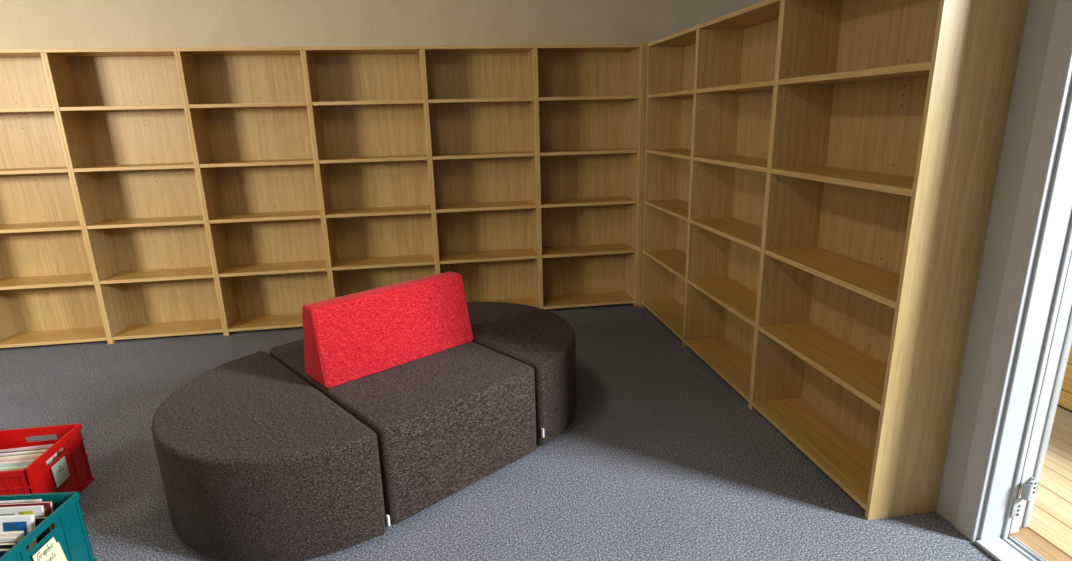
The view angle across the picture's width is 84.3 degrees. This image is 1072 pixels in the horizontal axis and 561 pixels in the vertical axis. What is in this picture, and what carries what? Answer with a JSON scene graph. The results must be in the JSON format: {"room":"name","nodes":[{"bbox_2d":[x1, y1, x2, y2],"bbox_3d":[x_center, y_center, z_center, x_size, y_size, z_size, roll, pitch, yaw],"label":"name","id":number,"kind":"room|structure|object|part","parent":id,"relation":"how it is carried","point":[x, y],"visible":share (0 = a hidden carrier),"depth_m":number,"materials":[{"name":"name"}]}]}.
{"room":"library","nodes":[
{"label":"library","id":0,"kind":"room"},
{"bbox_2d":[0,0,671,294],"bbox_3d":[-2.707,-0.951,4.382,8.008,2.810,0.100,-4,16,-8],"label":"wall","id":1,"kind":"structure","parent":0,"point":[24,24],"depth_m":4.27,"materials":[{"name":"beige paint"}]},
{"bbox_2d":[0,295,995,560],"bbox_3d":[-2.139,1.365,1.122,7.728,0.060,7.495,-4,16,-8],"label":"floor","id":2,"kind":"structure","parent":0,"point":[658,457],"depth_m":2.61,"materials":[{"name":"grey carpet"}]},
{"bbox_2d":[0,423,94,494],"bbox_3d":[-2.147,0.822,2.444,0.366,0.281,0.366,-4,16,-8],"label":"crate","id":3,"kind":"object","parent":2,"relation":"on","point":[70,472],"visible":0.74,"depth_m":2.51,"materials":[{"name":"red plastic"}]},
{"bbox_2d":[0,463,47,470],"bbox_3d":[-2.135,0.858,2.436,0.268,0.203,0.013,-4,16,-8],"label":"book","id":4,"kind":"object","parent":3,"relation":"in","point":[22,466],"visible":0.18,"depth_m":2.41,"materials":[{"name":"white paper"}]},
{"bbox_2d":[0,444,52,451],"bbox_3d":[-2.171,0.816,2.588,0.271,0.203,0.007,-4,16,-10],"label":"book","id":5,"kind":"object","parent":3,"relation":"in","point":[49,445],"visible":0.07,"depth_m":2.56,"materials":[{"name":"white paper"}]},
{"bbox_2d":[0,457,52,465],"bbox_3d":[-2.148,0.846,2.473,0.270,0.205,0.013,-4,16,-8],"label":"book","id":6,"kind":"object","parent":3,"relation":"in","point":[51,458],"visible":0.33,"depth_m":2.45,"materials":[{"name":"beige paper"}]},
{"bbox_2d":[0,461,52,466],"bbox_3d":[-2.142,0.854,2.457,0.284,0.200,0.010,-4,16,-8],"label":"book","id":7,"kind":"object","parent":3,"relation":"in","point":[48,462],"visible":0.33,"depth_m":2.43,"materials":[{"name":"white paper"}]},
{"bbox_2d":[0,456,55,461],"bbox_3d":[-2.159,0.843,2.495,0.274,0.200,0.008,-4,16,-8],"label":"book","id":8,"kind":"object","parent":3,"relation":"in","point":[52,456],"visible":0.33,"depth_m":2.47,"materials":[{"name":"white paper"}]},
{"bbox_2d":[0,453,57,460],"bbox_3d":[-2.156,0.835,2.511,0.260,0.207,0.011,-4,16,-8],"label":"book","id":9,"kind":"object","parent":3,"relation":"in","point":[55,454],"visible":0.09,"depth_m":2.48,"materials":[{"name":"beige paper"}]},
{"bbox_2d":[0,450,61,456],"bbox_3d":[-2.151,0.832,2.531,0.261,0.202,0.010,-4,16,-8],"label":"book","id":10,"kind":"object","parent":3,"relation":"in","point":[59,453],"visible":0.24,"depth_m":2.51,"materials":[{"name":"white paper"}]},
{"bbox_2d":[0,448,64,455],"bbox_3d":[-2.163,0.827,2.548,0.275,0.204,0.011,-4,16,-8],"label":"book","id":11,"kind":"object","parent":3,"relation":"in","point":[62,449],"visible":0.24,"depth_m":2.52,"materials":[{"name":"white paper"}]},
{"bbox_2d":[0,447,64,452],"bbox_3d":[-2.169,0.824,2.567,0.287,0.199,0.007,-4,16,-7],"label":"book","id":12,"kind":"object","parent":3,"relation":"in","point":[62,447],"visible":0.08,"depth_m":2.54,"materials":[{"name":"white paper"}]},
{"bbox_2d":[0,492,96,560],"bbox_3d":[-1.785,0.943,1.957,0.366,0.290,0.366,-2,15,-2],"label":"crate","id":13,"kind":"object","parent":2,"relation":"on","point":[69,539],"visible":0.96,"depth_m":2.04,"materials":[{"name":"teal plastic"}]},
{"bbox_2d":[0,548,10,557],"bbox_3d":[-1.773,0.976,1.863,0.260,0.264,0.053,-2,15,-2],"label":"book","id":14,"kind":"object","parent":13,"relation":"in","point":[3,551],"visible":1,"depth_m":1.85,"materials":[{"name":"blue paper"}]},
{"bbox_2d":[0,542,16,547],"bbox_3d":[-1.780,0.970,1.886,0.260,0.263,0.064,-2,15,-2],"label":"book","id":15,"kind":"object","parent":13,"relation":"in","point":[2,544],"visible":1,"depth_m":1.88,"materials":[{"name":"paper"}]},
{"bbox_2d":[0,536,18,542],"bbox_3d":[-1.796,0.963,1.909,0.260,0.265,0.063,-2,15,-2],"label":"book","id":16,"kind":"object","parent":13,"relation":"in","point":[7,538],"visible":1,"depth_m":1.90,"materials":[{"name":"paper"}]},
{"bbox_2d":[0,531,23,540],"bbox_3d":[-1.799,0.957,1.931,0.260,0.265,0.069,-2,15,-2],"label":"book","id":17,"kind":"object","parent":13,"relation":"in","point":[20,534],"visible":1,"depth_m":1.92,"materials":[{"name":"paper"}]},
{"bbox_2d":[0,514,36,551],"bbox_3d":[-1.815,0.933,1.990,0.260,0.279,0.074,-2,15,-2],"label":"book","id":18,"kind":"object","parent":13,"relation":"in","point":[26,523],"visible":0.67,"depth_m":1.98,"materials":[{"name":"paper"}]},
{"bbox_2d":[0,499,41,502],"bbox_3d":[-1.840,0.908,2.087,0.220,0.276,0.047,-2,15,-2],"label":"book","id":19,"kind":"object","parent":13,"relation":"in","point":[29,500],"visible":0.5,"depth_m":2.07,"materials":[{"name":"paper"}]},
{"bbox_2d":[0,505,44,516],"bbox_3d":[-1.823,0.919,2.052,0.250,0.274,0.053,-2,15,-2],"label":"book","id":20,"kind":"object","parent":13,"relation":"in","point":[38,511],"visible":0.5,"depth_m":2.04,"materials":[{"name":"paper"}]},
{"bbox_2d":[0,501,54,528],"bbox_3d":[-1.814,0.912,2.075,0.260,0.275,0.050,-2,15,-2],"label":"book","id":21,"kind":"object","parent":13,"relation":"in","point":[48,505],"visible":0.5,"depth_m":2.06,"materials":[{"name":"paper"}]},
{"bbox_2d":[35,516,52,543],"bbox_3d":[-1.792,0.938,2.036,0.260,0.245,0.056,-2,15,-2],"label":"book","id":22,"kind":"object","parent":13,"relation":"in","point":[38,520],"visible":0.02,"depth_m":2.03,"materials":[{"name":"brown paper"}]},
{"bbox_2d":[0,49,110,347],"bbox_3d":[-3.562,-0.524,4.156,0.799,2.029,0.294,-4,16,-8],"label":"bookcase","id":23,"kind":"object","parent":2,"relation":"on","point":[49,293],"visible":0.73,"depth_m":4.28,"materials":[{"name":"brown wood"}]},
{"bbox_3d":[-3.947,-0.488,4.105,0.019,2.006,0.294,-4,16,-8],"label":"panel","id":24,"kind":"part","parent":23,"relation":"part of","materials":[{"name":"brown wood"}]},
{"bbox_3d":[-3.586,-1.490,3.888,0.799,0.023,0.294,-4,16,-8],"label":"panel","id":25,"kind":"part","parent":23,"relation":"part of","materials":[{"name":"brown wood"}]},
{"bbox_3d":[-3.577,-1.141,3.979,0.762,0.024,0.280,-4,16,-8],"label":"shelf","id":26,"kind":"part","parent":23,"relation":"part of","materials":[{"name":"brown wood"}]},
{"bbox_3d":[-3.567,-0.756,4.086,0.762,0.024,0.280,-4,16,-8],"label":"shelf","id":27,"kind":"part","parent":23,"relation":"part of","materials":[{"name":"brown wood"}]},
{"bbox_3d":[-3.558,-0.377,4.191,0.762,0.024,0.280,-4,16,-8],"label":"shelf","id":28,"kind":"part","parent":23,"relation":"part of","materials":[{"name":"brown wood"}]},
{"bbox_3d":[-3.548,0.006,4.297,0.762,0.024,0.280,-4,16,-8],"label":"shelf","id":29,"kind":"part","parent":23,"relation":"part of","materials":[{"name":"brown wood"}]},
{"bbox_3d":[-3.538,0.417,4.411,0.762,0.023,0.280,-4,16,-8],"label":"panel","id":30,"kind":"part","parent":23,"relation":"part of","materials":[{"name":"brown wood"}]},
{"bbox_3d":[-3.176,-0.537,4.213,0.019,2.006,0.294,-4,16,-8],"label":"panel","id":31,"kind":"part","parent":23,"relation":"part of","materials":[{"name":"brown wood"}]},
{"bbox_2d":[43,48,225,343],"bbox_3d":[-2.771,-0.574,4.267,0.799,2.029,0.294,-4,16,-8],"label":"bookcase","id":32,"kind":"object","parent":2,"relation":"on","point":[122,112],"visible":0.94,"depth_m":4.30,"materials":[{"name":"brown wood"}]},
{"bbox_3d":[-3.157,-0.538,4.216,0.019,2.006,0.294,-4,16,-8],"label":"panel","id":33,"kind":"part","parent":32,"relation":"part of","materials":[{"name":"brown wood"}]},
{"bbox_3d":[-2.796,-1.541,3.999,0.799,0.023,0.294,-4,16,-8],"label":"panel","id":34,"kind":"part","parent":32,"relation":"part of","materials":[{"name":"brown wood"}]},
{"bbox_3d":[-2.786,-1.192,4.091,0.762,0.024,0.280,-4,16,-8],"label":"shelf","id":35,"kind":"part","parent":32,"relation":"part of","materials":[{"name":"brown wood"}]},
{"bbox_3d":[-2.776,-0.807,4.197,0.762,0.024,0.280,-4,16,-8],"label":"shelf","id":36,"kind":"part","parent":32,"relation":"part of","materials":[{"name":"brown wood"}]},
{"bbox_3d":[-2.767,-0.428,4.302,0.762,0.024,0.280,-4,16,-8],"label":"shelf","id":37,"kind":"part","parent":32,"relation":"part of","materials":[{"name":"brown wood"}]},
{"bbox_3d":[-2.757,-0.045,4.409,0.762,0.024,0.280,-4,16,-8],"label":"shelf","id":38,"kind":"part","parent":32,"relation":"part of","materials":[{"name":"brown wood"}]},
{"bbox_3d":[-2.747,0.366,4.522,0.762,0.023,0.280,-4,16,-8],"label":"panel","id":39,"kind":"part","parent":32,"relation":"part of","materials":[{"name":"brown wood"}]},
{"bbox_3d":[-2.385,-0.588,4.325,0.019,2.006,0.294,-4,16,-8],"label":"panel","id":40,"kind":"part","parent":32,"relation":"part of","materials":[{"name":"brown wood"}]},
{"bbox_2d":[176,47,332,335],"bbox_3d":[-1.981,-0.625,4.378,0.799,2.029,0.294,-4,16,-8],"label":"bookcase","id":41,"kind":"object","parent":2,"relation":"on","point":[248,108],"visible":0.92,"depth_m":4.42,"materials":[{"name":"brown wood"}]},
{"bbox_3d":[-2.366,-0.589,4.327,0.019,2.006,0.294,-4,16,-8],"label":"panel","id":42,"kind":"part","parent":41,"relation":"part of","materials":[{"name":"brown wood"}]},
{"bbox_3d":[-2.005,-1.591,4.111,0.799,0.023,0.294,-4,16,-8],"label":"panel","id":43,"kind":"part","parent":41,"relation":"part of","materials":[{"name":"brown wood"}]},
{"bbox_3d":[-1.996,-1.242,4.202,0.762,0.024,0.280,-4,16,-8],"label":"shelf","id":44,"kind":"part","parent":41,"relation":"part of","materials":[{"name":"brown wood"}]},
{"bbox_3d":[-1.986,-0.858,4.309,0.762,0.024,0.280,-4,16,-8],"label":"shelf","id":45,"kind":"part","parent":41,"relation":"part of","materials":[{"name":"brown wood"}]},
{"bbox_3d":[-1.976,-0.479,4.414,0.762,0.024,0.280,-4,16,-8],"label":"shelf","id":46,"kind":"part","parent":41,"relation":"part of","materials":[{"name":"brown wood"}]},
{"bbox_3d":[-1.956,0.316,4.634,0.762,0.023,0.280,-4,16,-8],"label":"panel","id":47,"kind":"part","parent":41,"relation":"part of","materials":[{"name":"brown wood"}]},
{"bbox_3d":[-1.967,-0.095,4.520,0.762,0.024,0.280,-4,16,-8],"label":"shelf","id":48,"kind":"part","parent":41,"relation":"part of","materials":[{"name":"brown wood"}]},
{"bbox_3d":[-1.595,-0.639,4.436,0.019,2.006,0.294,-4,16,-8],"label":"panel","id":49,"kind":"part","parent":41,"relation":"part of","materials":[{"name":"brown wood"}]},
{"bbox_2d":[151,350,390,560],"bbox_3d":[-1.173,0.721,2.418,0.598,0.442,1.174,-15,21,-41],"label":"seat","id":50,"kind":"object","parent":2,"relation":"on","point":[256,463],"visible":1,"depth_m":2.12,"materials":[{"name":"brown fabric"}]},
{"bbox_2d":[303,46,437,297],"bbox_3d":[-1.190,-0.676,4.490,0.799,2.029,0.294,-4,16,-8],"label":"bookcase","id":51,"kind":"object","parent":2,"relation":"on","point":[368,111],"visible":0.89,"depth_m":4.52,"materials":[{"name":"brown wood"}]},
{"bbox_3d":[-1.576,-0.640,4.439,0.019,2.006,0.294,-4,16,-8],"label":"panel","id":52,"kind":"part","parent":51,"relation":"part of","materials":[{"name":"brown wood"}]},
{"bbox_3d":[-1.214,-1.642,4.222,0.799,0.023,0.294,-4,16,-8],"label":"panel","id":53,"kind":"part","parent":51,"relation":"part of","materials":[{"name":"brown wood"}]},
{"bbox_3d":[-1.205,-1.293,4.314,0.762,0.024,0.280,-4,16,-8],"label":"shelf","id":54,"kind":"part","parent":51,"relation":"part of","materials":[{"name":"brown wood"}]},
{"bbox_3d":[-1.195,-0.908,4.420,0.762,0.024,0.280,-4,16,-8],"label":"shelf","id":55,"kind":"part","parent":51,"relation":"part of","materials":[{"name":"brown wood"}]},
{"bbox_3d":[-1.186,-0.530,4.525,0.762,0.024,0.280,-4,16,-8],"label":"shelf","id":56,"kind":"part","parent":51,"relation":"part of","materials":[{"name":"brown wood"}]},
{"bbox_3d":[-1.176,-0.146,4.631,0.762,0.024,0.280,-4,16,-8],"label":"shelf","id":57,"kind":"part","parent":51,"relation":"part of","materials":[{"name":"brown wood"}]},
{"bbox_3d":[-0.804,-0.689,4.547,0.019,2.006,0.294,-4,16,-8],"label":"panel","id":58,"kind":"part","parent":51,"relation":"part of","materials":[{"name":"brown wood"}]},
{"bbox_2d":[269,339,536,524],"bbox_3d":[-0.671,0.578,2.889,0.782,0.442,1.165,-15,21,-41],"label":"seat","id":59,"kind":"object","parent":2,"relation":"on","point":[444,422],"visible":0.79,"depth_m":2.47,"materials":[{"name":"brown fabric"}]},
{"bbox_2d":[302,271,472,388],"bbox_3d":[-0.680,0.198,2.785,0.777,0.346,0.231,-15,21,-41],"label":"backrest","id":60,"kind":"object","parent":59,"relation":"on","point":[351,337],"visible":1,"depth_m":2.67,"materials":[{"name":"red fabric"}]},
{"bbox_2d":[422,45,540,307],"bbox_3d":[-0.400,-0.727,4.601,0.799,2.029,0.294,-4,16,-8],"label":"bookcase","id":61,"kind":"object","parent":2,"relation":"on","point":[481,110],"visible":0.94,"depth_m":4.65,"materials":[{"name":"brown wood"}]},
{"bbox_3d":[-0.785,-0.691,4.550,0.019,2.006,0.294,-4,16,-8],"label":"panel","id":62,"kind":"part","parent":61,"relation":"part of","materials":[{"name":"brown wood"}]},
{"bbox_3d":[-0.424,-1.693,4.333,0.799,0.023,0.294,-4,16,-8],"label":"panel","id":63,"kind":"part","parent":61,"relation":"part of","materials":[{"name":"brown wood"}]},
{"bbox_3d":[-0.414,-1.344,4.425,0.762,0.024,0.280,-4,16,-8],"label":"shelf","id":64,"kind":"part","parent":61,"relation":"part of","materials":[{"name":"brown wood"}]},
{"bbox_3d":[-0.405,-0.959,4.531,0.762,0.024,0.280,-4,16,-8],"label":"shelf","id":65,"kind":"part","parent":61,"relation":"part of","materials":[{"name":"brown wood"}]},
{"bbox_3d":[-0.395,-0.580,4.636,0.762,0.024,0.280,-4,16,-8],"label":"shelf","id":66,"kind":"part","parent":61,"relation":"part of","materials":[{"name":"brown wood"}]},
{"bbox_3d":[-0.386,-0.197,4.743,0.762,0.024,0.280,-4,16,-8],"label":"shelf","id":67,"kind":"part","parent":61,"relation":"part of","materials":[{"name":"brown wood"}]},
{"bbox_3d":[-0.375,0.214,4.856,0.762,0.023,0.280,-4,16,-8],"label":"panel","id":68,"kind":"part","parent":61,"relation":"part of","materials":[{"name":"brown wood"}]},
{"bbox_3d":[-0.014,-0.740,4.659,0.019,2.006,0.294,-4,16,-8],"label":"panel","id":69,"kind":"part","parent":61,"relation":"part of","materials":[{"name":"brown wood"}]},
{"bbox_2d":[467,302,575,445],"bbox_3d":[-0.157,0.438,3.348,0.598,0.442,1.175,-15,21,-41],"label":"seat","id":70,"kind":"object","parent":2,"relation":"on","point":[540,339],"visible":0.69,"depth_m":2.97,"materials":[{"name":"brown fabric"}]},
{"bbox_2d":[535,44,641,308],"bbox_3d":[0.391,-0.777,4.713,0.799,2.029,0.294,-4,16,-8],"label":"bookcase","id":71,"kind":"object","parent":2,"relation":"on","point":[588,96],"visible":0.93,"depth_m":4.77,"materials":[{"name":"brown wood"}]},
{"bbox_3d":[0.006,-0.741,4.661,0.019,2.006,0.294,-4,16,-8],"label":"panel","id":72,"kind":"part","parent":71,"relation":"part of","materials":[{"name":"brown wood"}]},
{"bbox_3d":[0.367,-1.744,4.445,0.799,0.023,0.294,-4,16,-8],"label":"panel","id":73,"kind":"part","parent":71,"relation":"part of","materials":[{"name":"brown wood"}]},
{"bbox_3d":[0.415,0.163,4.968,0.762,0.023,0.280,-4,16,-8],"label":"panel","id":74,"kind":"part","parent":71,"relation":"part of","materials":[{"name":"brown wood"}]},
{"bbox_3d":[0.376,-1.395,4.536,0.762,0.024,0.280,-4,16,-8],"label":"shelf","id":75,"kind":"part","parent":71,"relation":"part of","materials":[{"name":"brown wood"}]},
{"bbox_3d":[0.386,-1.010,4.643,0.762,0.024,0.280,-4,16,-8],"label":"shelf","id":76,"kind":"part","parent":71,"relation":"part of","materials":[{"name":"brown wood"}]},
{"bbox_3d":[0.395,-0.631,4.748,0.762,0.024,0.280,-4,16,-8],"label":"shelf","id":77,"kind":"part","parent":71,"relation":"part of","materials":[{"name":"brown wood"}]},
{"bbox_3d":[0.405,-0.248,4.854,0.762,0.024,0.280,-4,16,-8],"label":"shelf","id":78,"kind":"part","parent":71,"relation":"part of","materials":[{"name":"brown wood"}]},
{"bbox_3d":[0.777,-0.791,4.770,0.019,2.006,0.294,-4,16,-8],"label":"panel","id":79,"kind":"part","parent":71,"relation":"part of","materials":[{"name":"brown wood"}]},
{"bbox_2d":[637,44,646,306],"bbox_3d":[0.825,-0.766,4.630,0.032,2.029,0.024,-4,16,-8],"label":"post","id":80,"kind":"object","parent":2,"relation":"on","point":[644,46],"visible":1,"depth_m":4.60,"materials":[{"name":"brown wood"}]},
{"bbox_2d":[641,25,697,344],"bbox_3d":[1.057,-0.655,4.209,0.294,2.029,0.893,-4,16,-8],"label":"bookcase","id":81,"kind":"object","parent":2,"relation":"on","point":[671,60],"visible":0.44,"depth_m":4.51,"materials":[{"name":"brown wood"}]},
{"bbox_3d":[0.991,-0.757,4.630,0.294,2.006,0.019,-4,16,-8],"label":"panel","id":82,"kind":"part","parent":81,"relation":"part of","materials":[{"name":"brown wood"}]},
{"bbox_3d":[1.075,0.285,4.469,0.280,0.023,0.856,-4,16,-8],"label":"panel","id":83,"kind":"part","parent":81,"relation":"part of","materials":[{"name":"brown wood"}]},
{"bbox_3d":[1.065,-0.126,4.355,0.280,0.024,0.856,-4,16,-8],"label":"shelf","id":84,"kind":"part","parent":81,"relation":"part of","materials":[{"name":"brown wood"}]},
{"bbox_3d":[1.055,-0.510,4.249,0.280,0.024,0.856,-4,16,-8],"label":"shelf","id":85,"kind":"part","parent":81,"relation":"part of","materials":[{"name":"brown wood"}]},
{"bbox_3d":[1.046,-0.888,4.144,0.280,0.024,0.856,-4,16,-8],"label":"shelf","id":86,"kind":"part","parent":81,"relation":"part of","materials":[{"name":"brown wood"}]},
{"bbox_3d":[1.036,-1.273,4.037,0.280,0.024,0.856,-4,16,-8],"label":"shelf","id":87,"kind":"part","parent":81,"relation":"part of","materials":[{"name":"brown wood"}]},
{"bbox_3d":[1.032,-1.621,3.942,0.294,0.023,0.893,-4,16,-8],"label":"panel","id":88,"kind":"part","parent":81,"relation":"part of","materials":[{"name":"brown wood"}]},
{"bbox_3d":[1.194,-0.667,4.228,0.009,1.976,0.856,-4,16,-8],"label":"panel","id":89,"kind":"part","parent":81,"relation":"part of","materials":[{"name":"brown wood"}]},
{"bbox_3d":[1.123,-0.530,3.796,0.294,2.006,0.019,-4,16,-8],"label":"panel","id":90,"kind":"part","parent":81,"relation":"part of","materials":[{"name":"brown wood"}]},
{"bbox_2d":[683,0,781,408],"bbox_3d":[1.193,-0.419,3.347,0.294,2.029,0.914,-4,16,-8],"label":"bookcase","id":91,"kind":"object","parent":2,"relation":"on","point":[737,55],"visible":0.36,"depth_m":3.60,"materials":[{"name":"brown wood"}]},
{"bbox_3d":[1.126,-0.525,3.777,0.294,2.006,0.019,-4,16,-8],"label":"panel","id":92,"kind":"part","parent":91,"relation":"part of","materials":[{"name":"brown wood"}]},
{"bbox_3d":[1.212,0.520,3.606,0.280,0.023,0.877,-4,16,-8],"label":"panel","id":93,"kind":"part","parent":91,"relation":"part of","materials":[{"name":"brown wood"}]},
{"bbox_3d":[1.201,0.109,3.493,0.280,0.024,0.877,-4,16,-8],"label":"shelf","id":94,"kind":"part","parent":91,"relation":"part of","materials":[{"name":"brown wood"}]},
{"bbox_3d":[1.192,-0.274,3.386,0.280,0.024,0.877,-4,16,-8],"label":"shelf","id":95,"kind":"part","parent":91,"relation":"part of","materials":[{"name":"brown wood"}]},
{"bbox_3d":[1.182,-0.653,3.281,0.280,0.024,0.877,-4,16,-8],"label":"shelf","id":96,"kind":"part","parent":91,"relation":"part of","materials":[{"name":"brown wood"}]},
{"bbox_3d":[1.173,-1.038,3.175,0.280,0.024,0.877,-4,16,-8],"label":"shelf","id":97,"kind":"part","parent":91,"relation":"part of","materials":[{"name":"brown wood"}]},
{"bbox_3d":[1.169,-1.386,3.079,0.294,0.023,0.914,-4,16,-8],"label":"panel","id":98,"kind":"part","parent":91,"relation":"part of","materials":[{"name":"brown wood"}]},
{"bbox_3d":[1.330,-0.431,3.365,0.009,1.976,0.877,-4,16,-8],"label":"panel","id":99,"kind":"part","parent":91,"relation":"part of","materials":[{"name":"brown wood"}]},
{"bbox_3d":[1.261,-0.291,2.923,0.294,2.006,0.019,-4,16,-8],"label":"panel","id":100,"kind":"part","parent":91,"relation":"part of","materials":[{"name":"brown wood"}]},
{"bbox_2d":[750,0,1028,519],"bbox_3d":[1.332,-0.180,2.472,0.294,2.029,0.919,-4,16,-8],"label":"bookcase","id":101,"kind":"object","parent":2,"relation":"on","point":[890,116],"visible":1,"depth_m":2.41,"materials":[{"name":"brown wood"}]},
{"bbox_3d":[1.264,-0.286,2.905,0.294,2.006,0.019,-4,16,-8],"label":"panel","id":102,"kind":"part","parent":101,"relation":"part of","materials":[{"name":"brown wood"}]},
{"bbox_3d":[1.350,0.759,2.732,0.280,0.023,0.882,-4,16,-8],"label":"panel","id":103,"kind":"part","parent":101,"relation":"part of","materials":[{"name":"brown wood"}]},
{"bbox_3d":[1.340,0.348,2.618,0.280,0.024,0.882,-4,16,-8],"label":"shelf","id":104,"kind":"part","parent":101,"relation":"part of","materials":[{"name":"brown wood"}]},
{"bbox_3d":[1.330,-0.035,2.511,0.280,0.024,0.882,-4,16,-8],"label":"shelf","id":105,"kind":"part","parent":101,"relation":"part of","materials":[{"name":"brown wood"}]},
{"bbox_3d":[1.321,-0.414,2.407,0.280,0.024,0.882,-4,16,-8],"label":"shelf","id":106,"kind":"part","parent":101,"relation":"part of","materials":[{"name":"brown wood"}]},
{"bbox_3d":[1.311,-0.799,2.300,0.280,0.024,0.882,-4,16,-8],"label":"shelf","id":107,"kind":"part","parent":101,"relation":"part of","materials":[{"name":"brown wood"}]},
{"bbox_3d":[1.469,-0.192,2.490,0.009,1.976,0.882,-4,16,-8],"label":"panel","id":108,"kind":"part","parent":101,"relation":"part of","materials":[{"name":"brown wood"}]},
{"bbox_3d":[1.400,-0.052,2.046,0.294,2.006,0.019,-4,16,-8],"label":"panel","id":109,"kind":"part","parent":101,"relation":"part of","materials":[{"name":"brown wood"}]},
{"bbox_2d":[671,0,1056,525],"bbox_3d":[1.703,-0.208,1.301,0.115,2.810,7.495,-4,16,-8],"label":"wall","id":110,"kind":"structure","parent":0,"point":[686,14],"depth_m":2.02,"materials":[{"name":"beige paint"}]},
{"bbox_2d":[955,0,1071,537],"bbox_3d":[1.555,-0.383,1.837,0.007,2.748,0.063,-4,16,-8],"label":"trim","id":111,"kind":"structure","parent":110,"relation":"attached to","point":[1061,29],"depth_m":1.92,"materials":[{"name":"white paint"}]},
{"bbox_2d":[969,30,1071,560],"bbox_3d":[1.749,-0.040,1.530,0.269,2.260,2.470,-4,16,-8],"label":"door","id":112,"kind":"structure","parent":110,"relation":"in","point":[1040,339],"depth_m":1.98,"materials":[{"name":"white paint"}]},
{"bbox_3d":[1.727,-0.155,1.909,0.042,2.238,0.059,-4,16,-8],"label":"frame","id":113,"kind":"part","parent":112,"relation":"part of","materials":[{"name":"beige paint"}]},
{"label":"outside","id":114,"kind":"structure","parent":0,"visible":0},
{"bbox_2d":[1008,406,1071,560],"bbox_3d":[2.297,0.932,2.338,1.150,0.090,8.700,-4,16,-8],"label":"floor","id":115,"kind":"structure","parent":114,"point":[1051,518],"depth_m":2.36,"materials":[{"name":"beige wood"}]},
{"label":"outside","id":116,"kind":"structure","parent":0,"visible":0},
{"bbox_2d":[1057,344,1071,411],"bbox_3d":[2.861,0.617,2.341,0.075,0.668,8.700,-4,16,-8],"label":"wall","id":117,"kind":"structure","parent":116,"point":[1065,397],"depth_m":3.05,"materials":[{"name":"wood"}]}
]}

